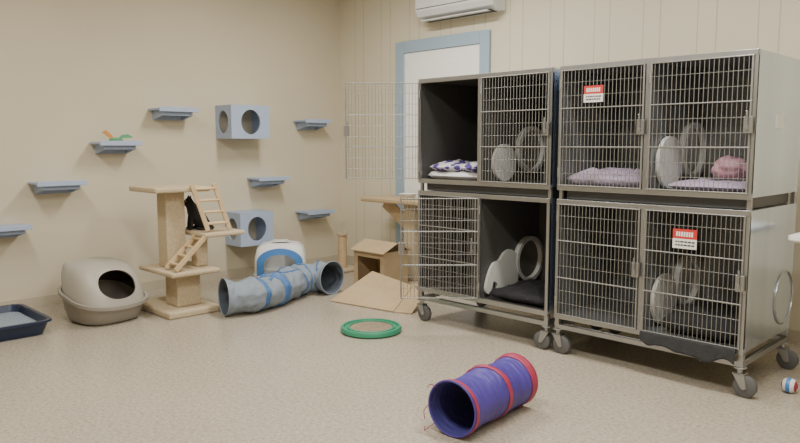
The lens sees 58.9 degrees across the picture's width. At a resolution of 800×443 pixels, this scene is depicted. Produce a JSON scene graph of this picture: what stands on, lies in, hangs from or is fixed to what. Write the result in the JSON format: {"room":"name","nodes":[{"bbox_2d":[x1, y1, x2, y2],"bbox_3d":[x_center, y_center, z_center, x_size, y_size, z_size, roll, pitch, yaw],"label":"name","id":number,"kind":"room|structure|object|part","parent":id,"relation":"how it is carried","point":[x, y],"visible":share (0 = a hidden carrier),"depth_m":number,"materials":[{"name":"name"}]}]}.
{"room":"cat shelter room","nodes":[
{"label":"cat shelter room","id":0,"kind":"room"},
{"bbox_2d":[0,0,340,301],"bbox_3d":[-3.059,-0.795,5.502,6.870,3.000,0.100,-6,9,-44],"label":"wall","id":1,"kind":"structure","parent":0,"point":[72,72],"depth_m":6.28,"materials":[{"name":"paint"}]},
{"bbox_2d":[0,223,32,237],"bbox_3d":[-3.031,0.082,5.396,0.370,0.110,0.224,-6,9,-44],"label":"wall shelf","id":2,"kind":"object","parent":1,"relation":"attached to","point":[9,230],"visible":1,"depth_m":5.39,"materials":[{"name":"blue paint"}]},
{"bbox_3d":[-3.105,0.088,5.471,0.250,0.082,0.014,-6,9,-44],"label":"support rail","id":3,"kind":"part","parent":2,"relation":"part of","materials":[{"name":"blue paint"}]},
{"bbox_3d":[-2.986,0.082,5.350,0.252,0.044,0.012,-6,9,-44],"label":"support rail","id":4,"kind":"part","parent":2,"relation":"part of","materials":[{"name":"blue paint"}]},
{"bbox_2d":[28,180,86,193],"bbox_3d":[-2.731,-0.273,5.656,0.375,0.110,0.224,-6,9,-44],"label":"wall shelf","id":5,"kind":"object","parent":1,"relation":"attached to","point":[43,187],"visible":1,"depth_m":5.61,"materials":[{"name":"blue paint"}]},
{"bbox_3d":[-2.804,-0.267,5.732,0.255,0.082,0.014,-6,9,-44],"label":"support rail","id":6,"kind":"part","parent":5,"relation":"part of","materials":[{"name":"blue paint"}]},
{"bbox_3d":[-2.685,-0.273,5.611,0.257,0.044,0.012,-6,9,-44],"label":"support rail","id":7,"kind":"part","parent":5,"relation":"part of","materials":[{"name":"blue paint"}]},
{"bbox_2d":[90,141,141,153],"bbox_3d":[-2.386,-0.623,5.962,0.355,0.110,0.224,-6,9,-44],"label":"wall shelf","id":8,"kind":"object","parent":1,"relation":"attached to","point":[102,147],"visible":1,"depth_m":5.92,"materials":[{"name":"blue paint"}]},
{"bbox_3d":[-2.460,-0.617,6.037,0.235,0.082,0.014,-6,9,-44],"label":"support rail","id":9,"kind":"part","parent":8,"relation":"part of","materials":[{"name":"blue paint"}]},
{"bbox_2d":[102,131,131,140],"bbox_3d":[-2.371,-0.716,5.955,0.250,0.095,0.080,-6,9,-44],"label":"toy","id":10,"kind":"object","parent":8,"relation":"on","point":[106,133],"visible":0.79,"depth_m":5.92,"materials":[{"name":"plastic"}]},
{"bbox_3d":[-2.341,-0.623,5.916,0.237,0.044,0.012,-6,9,-44],"label":"support rail","id":11,"kind":"part","parent":8,"relation":"part of","materials":[{"name":"blue paint"}]},
{"bbox_2d":[0,255,337,307],"bbox_3d":[-3.020,0.659,5.619,6.670,0.085,0.012,-6,9,-44],"label":"baseboard","id":12,"kind":"structure","parent":1,"relation":"attached to","point":[40,301],"depth_m":6.45,"materials":[{"name":"beige plastic"}]},
{"bbox_2d":[148,106,198,120],"bbox_3d":[-2.011,-0.956,6.299,0.370,0.110,0.224,-6,9,-44],"label":"wall shelf","id":13,"kind":"object","parent":1,"relation":"attached to","point":[161,113],"visible":1,"depth_m":6.25,"materials":[{"name":"blue paint"}]},
{"bbox_3d":[-2.085,-0.950,6.375,0.250,0.082,0.014,-6,9,-44],"label":"support rail","id":14,"kind":"part","parent":13,"relation":"part of","materials":[{"name":"blue paint"}]},
{"bbox_3d":[-1.966,-0.956,6.253,0.252,0.044,0.012,-6,9,-44],"label":"support rail","id":15,"kind":"part","parent":13,"relation":"part of","materials":[{"name":"blue paint"}]},
{"bbox_2d":[215,104,269,138],"bbox_3d":[-1.501,-0.947,6.769,0.420,0.310,0.280,-6,9,-44],"label":"cube","id":16,"kind":"object","parent":1,"relation":"attached to","point":[260,114],"visible":1,"depth_m":6.67,"materials":[{"name":"blue paint"}]},
{"bbox_3d":[-1.650,-0.932,6.632,0.015,0.310,0.265,-6,9,-44],"label":"panel","id":17,"kind":"part","parent":16,"relation":"part of","materials":[{"name":"blue paint"}]},
{"bbox_3d":[-1.362,-0.962,6.915,0.015,0.310,0.265,-6,9,-44],"label":"panel","id":18,"kind":"part","parent":16,"relation":"part of","materials":[{"name":"blue paint"}]},
{"bbox_2d":[225,209,273,246],"bbox_3d":[-1.469,0.059,6.909,0.370,0.320,0.280,-6,9,-44],"label":"cube","id":19,"kind":"object","parent":1,"relation":"attached to","point":[264,218],"visible":0.79,"depth_m":6.83,"materials":[{"name":"blue paint"}]},
{"bbox_3d":[-1.601,0.072,6.790,0.015,0.320,0.265,-6,9,-44],"label":"panel","id":20,"kind":"part","parent":19,"relation":"part of","materials":[{"name":"blue paint"}]},
{"bbox_3d":[-1.474,-0.093,6.898,0.340,0.015,0.265,-6,9,-44],"label":"panel","id":21,"kind":"part","parent":19,"relation":"part of","materials":[{"name":"blue paint"}]},
{"bbox_3d":[-1.376,0.069,6.815,0.370,0.320,0.015,-6,9,-44],"label":"panel","id":22,"kind":"part","parent":19,"relation":"part of","materials":[{"name":"blue paint"}]},
{"bbox_3d":[-1.348,0.045,7.038,0.015,0.320,0.265,-6,9,-44],"label":"panel","id":23,"kind":"part","parent":19,"relation":"part of","materials":[{"name":"blue paint"}]},
{"bbox_2d":[247,176,289,186],"bbox_3d":[-1.308,-0.395,7.060,0.360,0.110,0.224,-6,9,-44],"label":"wall shelf","id":24,"kind":"object","parent":1,"relation":"attached to","point":[255,181],"visible":1,"depth_m":7.01,"materials":[{"name":"blue paint"}]},
{"bbox_3d":[-1.381,-0.389,7.136,0.240,0.082,0.014,-6,9,-44],"label":"support rail","id":25,"kind":"part","parent":24,"relation":"part of","materials":[{"name":"blue paint"}]},
{"bbox_3d":[-1.263,-0.395,7.015,0.242,0.044,0.012,-6,9,-44],"label":"support rail","id":26,"kind":"part","parent":24,"relation":"part of","materials":[{"name":"blue paint"}]},
{"bbox_2d":[293,119,331,129],"bbox_3d":[-0.910,-1.009,7.391,0.340,0.110,0.224,-6,9,-44],"label":"wall shelf","id":27,"kind":"object","parent":1,"relation":"attached to","point":[308,124],"visible":1,"depth_m":7.34,"materials":[{"name":"blue paint"}]},
{"bbox_3d":[-0.984,-1.003,7.466,0.220,0.082,0.014,-6,9,-44],"label":"support rail","id":28,"kind":"part","parent":27,"relation":"part of","materials":[{"name":"blue paint"}]},
{"bbox_3d":[-0.865,-1.009,7.345,0.222,0.044,0.012,-6,9,-44],"label":"support rail","id":29,"kind":"part","parent":27,"relation":"part of","materials":[{"name":"blue paint"}]},
{"bbox_2d":[295,209,334,219],"bbox_3d":[-0.895,-0.071,7.506,0.360,0.110,0.224,-6,9,-44],"label":"wall shelf","id":30,"kind":"object","parent":1,"relation":"attached to","point":[317,213],"visible":1,"depth_m":7.45,"materials":[{"name":"blue paint"}]},
{"bbox_3d":[-0.850,-0.071,7.460,0.242,0.044,0.012,-6,9,-44],"label":"support rail","id":31,"kind":"part","parent":30,"relation":"part of","materials":[{"name":"blue paint"}]},
{"bbox_2d":[0,263,799,442],"bbox_3d":[-0.333,1.042,2.930,6.870,0.100,7.850,-6,9,-44],"label":"floor","id":32,"kind":"structure","parent":0,"point":[288,372],"depth_m":3.89,"materials":[{"name":"stone"}]},
{"bbox_2d":[0,304,51,341],"bbox_3d":[-2.847,0.722,4.942,0.600,0.105,0.720,-6,9,-44],"label":"tray","id":33,"kind":"object","parent":32,"relation":"on","point":[17,321],"visible":1,"depth_m":4.94,"materials":[{"name":"blue plastic"}]},
{"bbox_2d":[57,257,147,325],"bbox_3d":[-2.225,0.514,5.317,0.578,0.437,0.572,5,8,37],"label":"box","id":34,"kind":"object","parent":32,"relation":"on","point":[94,291],"visible":1,"depth_m":5.17,"materials":[{"name":"beige plastic"}]},
{"bbox_2d":[57,280,147,325],"bbox_3d":[-2.223,0.597,5.324,0.572,0.270,0.572,5,8,37],"label":"tub","id":35,"kind":"object","parent":34,"relation":"attached to","point":[111,301],"depth_m":5.13,"materials":[{"name":"beige plastic"}]},
{"bbox_2d":[61,257,143,306],"bbox_3d":[-2.234,0.446,5.319,0.527,0.302,0.559,-6,9,-44],"label":"hood","id":36,"kind":"object","parent":34,"relation":"attached to","point":[88,281],"depth_m":5.20,"materials":[{"name":"beige plastic"}]},
{"bbox_2d":[129,183,244,319],"bbox_3d":[-1.698,0.190,5.676,0.700,1.004,0.620,-6,9,-44],"label":"cat tree","id":37,"kind":"object","parent":32,"relation":"on","point":[182,299],"visible":0.97,"depth_m":5.52,"materials":[{"name":"beige carpet"}]},
{"bbox_3d":[-1.804,0.057,5.598,0.160,0.595,0.160,-6,9,-44],"label":"post","id":38,"kind":"part","parent":37,"relation":"part of","materials":[{"name":"beige carpet"}]},
{"bbox_3d":[-1.713,0.522,5.598,0.200,0.260,0.200,-6,9,-44],"label":"post","id":39,"kind":"part","parent":37,"relation":"part of","materials":[{"name":"beige carpet"}]},
{"bbox_2d":[184,195,213,229],"bbox_3d":[-1.618,-0.074,5.720,0.207,0.278,0.170,1,6,11],"label":"cat","id":40,"kind":"object","parent":37,"relation":"on","point":[194,217],"visible":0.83,"depth_m":5.67},
{"bbox_3d":[-1.595,0.231,5.641,0.100,0.240,0.100,-6,9,-44],"label":"post","id":41,"kind":"part","parent":37,"relation":"part of","materials":[{"name":"beige carpet"}]},
{"bbox_2d":[253,239,305,277],"bbox_3d":[-1.120,0.377,6.664,0.490,0.421,0.407,-1,6,-7],"label":"box","id":42,"kind":"object","parent":32,"relation":"on","point":[270,256],"visible":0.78,"depth_m":6.51,"materials":[{"name":"white plastic"}]},
{"bbox_3d":[-1.099,0.372,6.481,0.415,0.250,0.042,-1,6,-7],"label":"entry frame","id":43,"kind":"part","parent":42,"relation":"part of","materials":[{"name":"blue plastic"}]},
{"bbox_3d":[-1.120,0.182,6.646,0.140,0.029,0.020,-1,6,-7],"label":"handle","id":44,"kind":"part","parent":42,"relation":"part of","materials":[{"name":"white plastic"}]},
{"bbox_2d":[218,260,343,315],"bbox_3d":[-1.001,0.524,5.878,0.418,0.297,1.296,4,7,32],"label":"tunnel","id":45,"kind":"object","parent":32,"relation":"on","point":[250,294],"visible":1,"depth_m":5.67,"materials":[{"name":"grey fabric"}]},
{"bbox_2d":[336,232,353,272],"bbox_3d":[-0.601,0.314,7.391,0.300,0.390,0.300,-6,9,-44],"label":"post","id":46,"kind":"object","parent":32,"relation":"on","point":[342,236],"visible":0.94,"depth_m":7.35,"materials":[{"name":"beige fabric"}]},
{"bbox_3d":[-0.601,0.309,7.390,0.096,0.340,0.096,-6,9,-44],"label":"post","id":47,"kind":"part","parent":46,"relation":"part of","materials":[{"name":"beige fabric"}]},
{"bbox_2d":[341,318,401,338],"bbox_3d":[-0.203,0.750,4.975,0.428,0.042,0.428,-6,9,-44],"label":"disc","id":48,"kind":"object","parent":32,"relation":"on","point":[366,328],"visible":1,"depth_m":4.92,"materials":[{"name":"green plastic"}]},
{"bbox_2d":[331,271,419,313],"bbox_3d":[-0.154,0.576,5.776,0.416,0.216,0.790,-6,9,-44],"label":"ramp","id":49,"kind":"object","parent":32,"relation":"on","point":[375,290],"visible":0.91,"depth_m":5.79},
{"bbox_2d":[350,238,411,283],"bbox_3d":[-0.174,0.391,6.451,0.360,0.438,0.440,-6,9,-44],"label":"cardboard box","id":50,"kind":"object","parent":32,"relation":"on","point":[381,257],"visible":0.66,"depth_m":6.38,"materials":[{"name":"beige cardboard"}]},
{"bbox_2d":[361,195,417,288],"bbox_3d":[0.033,0.174,6.747,0.380,0.806,0.800,-6,9,-44],"label":"cat tree","id":51,"kind":"object","parent":32,"relation":"on","point":[390,201],"visible":0.34,"depth_m":6.58,"materials":[{"name":"beige wood"}]},
{"bbox_2d":[399,193,416,199],"bbox_3d":[0.074,-0.232,6.561,0.176,0.052,0.176,-6,9,-44],"label":"bowl","id":52,"kind":"object","parent":51,"relation":"on","point":[403,195],"visible":0.83,"depth_m":6.51,"materials":[{"name":"beige ceramic"}]},
{"bbox_3d":[0.131,0.189,6.634,0.140,0.720,0.140,-6,9,-44],"label":"post","id":53,"kind":"part","parent":51,"relation":"part of","materials":[{"name":"beige carpet"}]},
{"bbox_2d":[344,67,602,348],"bbox_3d":[0.522,-0.128,5.052,1.126,1.771,1.529,-6,9,-44],"label":"cage","id":54,"kind":"object","parent":32,"relation":"on","point":[497,229],"visible":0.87,"depth_m":5.02,"materials":[{"name":"metal"}]},
{"bbox_3d":[-0.129,-0.653,5.129,0.535,0.695,0.011,0,6,0],"label":"cage door","id":55,"kind":"part","parent":54,"relation":"part of","materials":[{"name":"silver metal"}]},
{"bbox_3d":[0.269,0.185,4.816,0.535,0.695,0.011,0,6,0],"label":"cage door","id":56,"kind":"part","parent":54,"relation":"part of","materials":[{"name":"silver metal"}]},
{"bbox_3d":[0.327,0.162,5.026,0.011,0.695,0.535,-6,9,-44],"label":"cage door","id":57,"kind":"part","parent":54,"relation":"part of","materials":[{"name":"silver metal"}]},
{"bbox_2d":[429,159,476,180],"bbox_3d":[0.515,-0.378,5.157,0.444,0.151,0.483,-6,9,-44],"label":"folded towel","id":58,"kind":"object","parent":54,"relation":"on","point":[458,169],"visible":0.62,"depth_m":5.04,"materials":[{"name":"white fabric"}]},
{"bbox_3d":[0.537,0.184,4.837,0.020,0.746,1.134,-6,9,-44],"label":"frame","id":59,"kind":"part","parent":54,"relation":"part of","materials":[{"name":"metal"}]},
{"bbox_3d":[0.537,-0.611,4.751,0.020,0.746,1.134,-6,9,-44],"label":"frame","id":60,"kind":"part","parent":54,"relation":"part of","materials":[{"name":"metal"}]},
{"bbox_2d":[427,183,566,196],"bbox_3d":[0.797,-0.246,5.050,0.635,0.061,1.060,-6,9,-44],"label":"tray","id":61,"kind":"object","parent":54,"relation":"on","point":[524,192],"depth_m":4.77,"materials":[{"name":"metal"}]},
{"bbox_3d":[0.717,0.358,5.002,0.369,0.311,0.022,-6,9,-44],"label":"portal door","id":62,"kind":"part","parent":54,"relation":"part of","materials":[{"name":"grey plastic"}]},
{"bbox_3d":[0.723,-0.410,4.925,0.256,0.256,0.022,-6,9,-44],"label":"portal door","id":63,"kind":"part","parent":54,"relation":"part of","materials":[{"name":"grey plastic"}]},
{"bbox_3d":[0.724,-0.590,4.541,0.011,0.695,0.535,-6,9,-44],"label":"cage door","id":64,"kind":"part","parent":54,"relation":"part of","materials":[{"name":"silver metal"}]},
{"bbox_2d":[490,279,544,306],"bbox_3d":[0.943,0.475,4.865,0.512,0.117,0.455,-6,9,-44],"label":"blanket","id":65,"kind":"object","parent":54,"relation":"in","point":[530,291],"visible":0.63,"depth_m":4.74,"materials":[{"name":"black fabric"}]},
{"bbox_3d":[0.938,-0.175,4.419,0.018,0.070,0.022,-6,9,-44],"label":"spacer post","id":66,"kind":"part","parent":54,"relation":"part of","materials":[{"name":"metal"}]},
{"bbox_3d":[1.185,0.198,4.692,0.720,0.730,0.012,-6,9,-44],"label":"panel","id":67,"kind":"part","parent":54,"relation":"part of","materials":[{"name":"metal"}]},
{"bbox_3d":[1.185,-0.598,4.607,0.720,0.730,0.012,-6,9,-44],"label":"panel","id":68,"kind":"part","parent":54,"relation":"part of","materials":[{"name":"metal"}]},
{"bbox_2d":[423,353,537,437],"bbox_3d":[0.388,0.812,3.369,0.296,0.264,0.568,5,8,40],"label":"tunnel","id":69,"kind":"object","parent":32,"relation":"on","point":[459,406],"visible":1,"depth_m":3.29,"materials":[{"name":"purple fabric"}]},
{"bbox_2d":[552,48,799,397],"bbox_3d":[1.628,-0.036,4.194,0.786,1.771,1.216,-6,9,-44],"label":"cage","id":70,"kind":"object","parent":32,"relation":"on","point":[618,269],"visible":0.99,"depth_m":4.09,"materials":[{"name":"grey metal"}]},
{"bbox_3d":[0.994,-0.169,4.362,0.018,0.070,0.022,-6,9,-44],"label":"spacer post","id":71,"kind":"part","parent":70,"relation":"part of","materials":[{"name":"metal"}]},
{"bbox_2d":[584,85,603,102],"bbox_3d":[1.121,-0.740,4.108,0.003,0.095,0.125,-6,9,-44],"label":"warning sign","id":72,"kind":"object","parent":70,"relation":"attached to","point":[594,93],"visible":1,"depth_m":4.10,"materials":[{"name":"white"}]},
{"bbox_2d":[586,95,600,99],"bbox_3d":[1.121,-0.718,4.109,0.001,0.024,0.098,-6,9,-44],"label":"print","id":73,"kind":"object","parent":72,"relation":"attached to","point":[588,97],"depth_m":4.11,"materials":[{"name":"grey paper"}]},
{"bbox_3d":[1.157,0.252,4.192,0.011,0.695,0.535,-6,9,-44],"label":"cage door","id":74,"kind":"part","parent":70,"relation":"part of","materials":[{"name":"silver metal"}]},
{"bbox_3d":[1.157,-0.543,4.107,0.011,0.695,0.535,-6,9,-44],"label":"cage door","id":75,"kind":"part","parent":70,"relation":"part of","materials":[{"name":"silver metal"}]},
{"bbox_2d":[567,167,642,187],"bbox_3d":[1.359,-0.275,4.339,0.476,0.120,0.507,-6,9,-44],"label":"blanket","id":76,"kind":"object","parent":70,"relation":"in","point":[601,179],"visible":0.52,"depth_m":4.20,"materials":[{"name":"white fabric"}]},
{"bbox_3d":[1.368,0.274,4.003,0.020,0.746,1.134,-6,9,-44],"label":"frame","id":77,"kind":"part","parent":70,"relation":"part of","materials":[{"name":"metal"}]},
{"bbox_3d":[1.368,-0.521,3.918,0.020,0.746,1.134,-6,9,-44],"label":"frame","id":78,"kind":"part","parent":70,"relation":"part of","materials":[{"name":"metal"}]},
{"bbox_3d":[1.553,0.454,4.175,0.300,0.300,0.022,-6,9,-44],"label":"portal door","id":79,"kind":"part","parent":70,"relation":"part of","materials":[{"name":"grey plastic"}]},
{"bbox_3d":[1.553,-0.342,4.089,0.300,0.300,0.022,-6,9,-44],"label":"portal door","id":80,"kind":"part","parent":70,"relation":"part of","materials":[{"name":"grey plastic"}]},
{"bbox_2d":[567,191,788,208],"bbox_3d":[1.627,-0.156,4.216,0.635,0.061,1.060,-6,9,-44],"label":"tray","id":81,"kind":"object","parent":70,"relation":"on","point":[779,199],"depth_m":3.92,"materials":[{"name":"metal"}]},
{"bbox_2d":[672,228,696,249],"bbox_3d":[1.522,0.094,3.791,0.003,0.105,0.130,-6,9,-44],"label":"warning sign","id":82,"kind":"object","parent":70,"relation":"attached to","point":[682,238],"visible":1,"depth_m":3.79,"materials":[{"name":"white"}]},
{"bbox_2d":[675,240,694,246],"bbox_3d":[1.523,0.119,3.791,0.001,0.026,0.105,-6,9,-44],"label":"print","id":83,"kind":"object","parent":82,"relation":"attached to","point":[678,243],"depth_m":3.79,"materials":[{"name":"grey paper"}]},
{"bbox_2d":[639,331,734,364],"bbox_3d":[1.535,0.687,3.825,0.014,0.104,0.520,-6,9,-44],"label":"towel","id":84,"kind":"object","parent":70,"relation":"hanging from","point":[703,352],"visible":1,"depth_m":3.80,"materials":[{"name":"grey fabric"}]},
{"bbox_3d":[1.554,0.295,3.793,0.011,0.695,0.535,-6,9,-44],"label":"cage door","id":85,"kind":"part","parent":70,"relation":"part of","materials":[{"name":"silver metal"}]},
{"bbox_2d":[659,300,738,341],"bbox_3d":[1.779,0.546,4.025,0.541,0.156,0.444,-6,9,-44],"label":"blanket","id":86,"kind":"object","parent":70,"relation":"in","point":[702,304],"visible":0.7,"depth_m":3.90,"materials":[{"name":"black fabric"}]},
{"bbox_3d":[1.554,-0.500,3.708,0.011,0.695,0.535,-6,9,-44],"label":"cage door","id":87,"kind":"part","parent":70,"relation":"part of","materials":[{"name":"silver metal"}]},
{"bbox_2d":[668,178,745,191],"bbox_3d":[1.820,-0.210,3.999,0.520,0.064,0.430,-6,9,-44],"label":"blanket","id":88,"kind":"object","parent":70,"relation":"in","point":[703,182],"visible":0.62,"depth_m":3.86,"materials":[{"name":"white fabric"}]},
{"bbox_2d":[710,155,746,179],"bbox_3d":[1.844,-0.300,3.919,0.212,0.133,0.218,-6,9,-44],"label":"bundle","id":89,"kind":"object","parent":88,"relation":"on","point":[719,167],"visible":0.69,"depth_m":3.87,"materials":[{"name":"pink fabric"}]},
{"bbox_3d":[1.768,-0.085,3.585,0.018,0.070,0.022,-6,9,-44],"label":"spacer post","id":90,"kind":"part","parent":70,"relation":"part of","materials":[{"name":"metal"}]},
{"bbox_3d":[2.017,0.287,3.861,0.725,0.730,0.012,-6,9,-44],"label":"panel","id":91,"kind":"part","parent":70,"relation":"part of","materials":[{"name":"metal"}]},
{"bbox_3d":[2.015,-0.508,3.773,0.720,0.730,0.012,-6,9,-44],"label":"panel","id":92,"kind":"part","parent":70,"relation":"part of","materials":[{"name":"metal"}]},
{"bbox_3d":[2.021,-0.532,3.765,0.120,0.070,0.003,-6,9,-44],"label":"plate","id":93,"kind":"part","parent":70,"relation":"part of","materials":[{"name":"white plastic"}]},
{"bbox_3d":[2.174,0.430,4.028,0.293,0.293,0.009,-6,9,-44],"label":"portal door","id":94,"kind":"part","parent":70,"relation":"part of","materials":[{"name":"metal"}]},
{"bbox_3d":[2.250,-0.136,4.059,0.018,0.070,0.022,-6,9,-44],"label":"spacer post","id":95,"kind":"part","parent":70,"relation":"part of","materials":[{"name":"metal"}]},
{"bbox_2d":[781,378,797,392],"bbox_3d":[2.054,0.864,3.739,0.080,0.080,0.080,-6,9,-44],"label":"ball","id":96,"kind":"object","parent":32,"relation":"on","point":[789,385],"visible":1,"depth_m":3.71,"materials":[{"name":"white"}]},
{"bbox_2d":[788,232,799,242],"bbox_3d":[2.400,0.493,3.633,0.580,0.840,0.640,-6,9,-44],"label":"side table","id":97,"kind":"object","parent":32,"relation":"on","point":[795,237],"visible":1,"depth_m":3.60,"materials":[{"name":"white"}]},
{"bbox_2d":[339,0,799,330],"bbox_3d":[2.072,-0.755,5.132,0.100,3.000,7.650,-6,9,-44],"label":"wall","id":98,"kind":"structure","parent":0,"point":[529,34],"depth_m":5.93,"materials":[{"name":"paint"}]},
{"bbox_2d":[347,255,353,263],"bbox_3d":[-0.338,0.442,7.630,0.012,0.085,0.888,-6,9,-44],"label":"baseboard","id":99,"kind":"structure","parent":98,"relation":"attached to","point":[350,259],"depth_m":7.83,"materials":[{"name":"beige plastic"}]},
{"bbox_2d":[404,44,479,196],"bbox_3d":[0.384,-0.536,6.787,0.018,2.190,0.960,-6,9,-44],"label":"door","id":100,"kind":"structure","parent":98,"relation":"in","point":[461,60],"depth_m":6.85,"materials":[{"name":"white"}]},
{"bbox_2d":[396,30,490,242],"bbox_3d":[0.380,-0.587,6.777,0.030,2.314,1.180,-6,9,-44],"label":"trim","id":101,"kind":"structure","parent":98,"relation":"attached to","point":[482,37],"depth_m":6.91,"materials":[{"name":"blue"}]},
{"bbox_2d":[415,0,505,22],"bbox_3d":[0.524,-1.989,6.351,0.208,0.308,0.900,-6,9,-44],"label":"air conditioner","id":102,"kind":"object","parent":98,"relation":"attached to","point":[427,11],"visible":1,"depth_m":6.32,"materials":[{"name":"white plastic"}]},
{"bbox_2d":[427,9,496,22],"bbox_3d":[0.518,-1.842,6.362,0.105,0.010,0.800,-6,9,-44],"label":"outlet","id":103,"kind":"object","parent":102,"relation":"attached to","point":[465,12],"depth_m":6.33,"materials":[{"name":"grey plastic"}]},
{"bbox_2d":[780,329,799,343],"bbox_3d":[2.763,0.777,4.516,0.012,0.085,5.575,-6,9,-44],"label":"baseboard","id":104,"kind":"structure","parent":98,"relation":"attached to","point":[794,335],"depth_m":4.67,"materials":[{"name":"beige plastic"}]}
]}

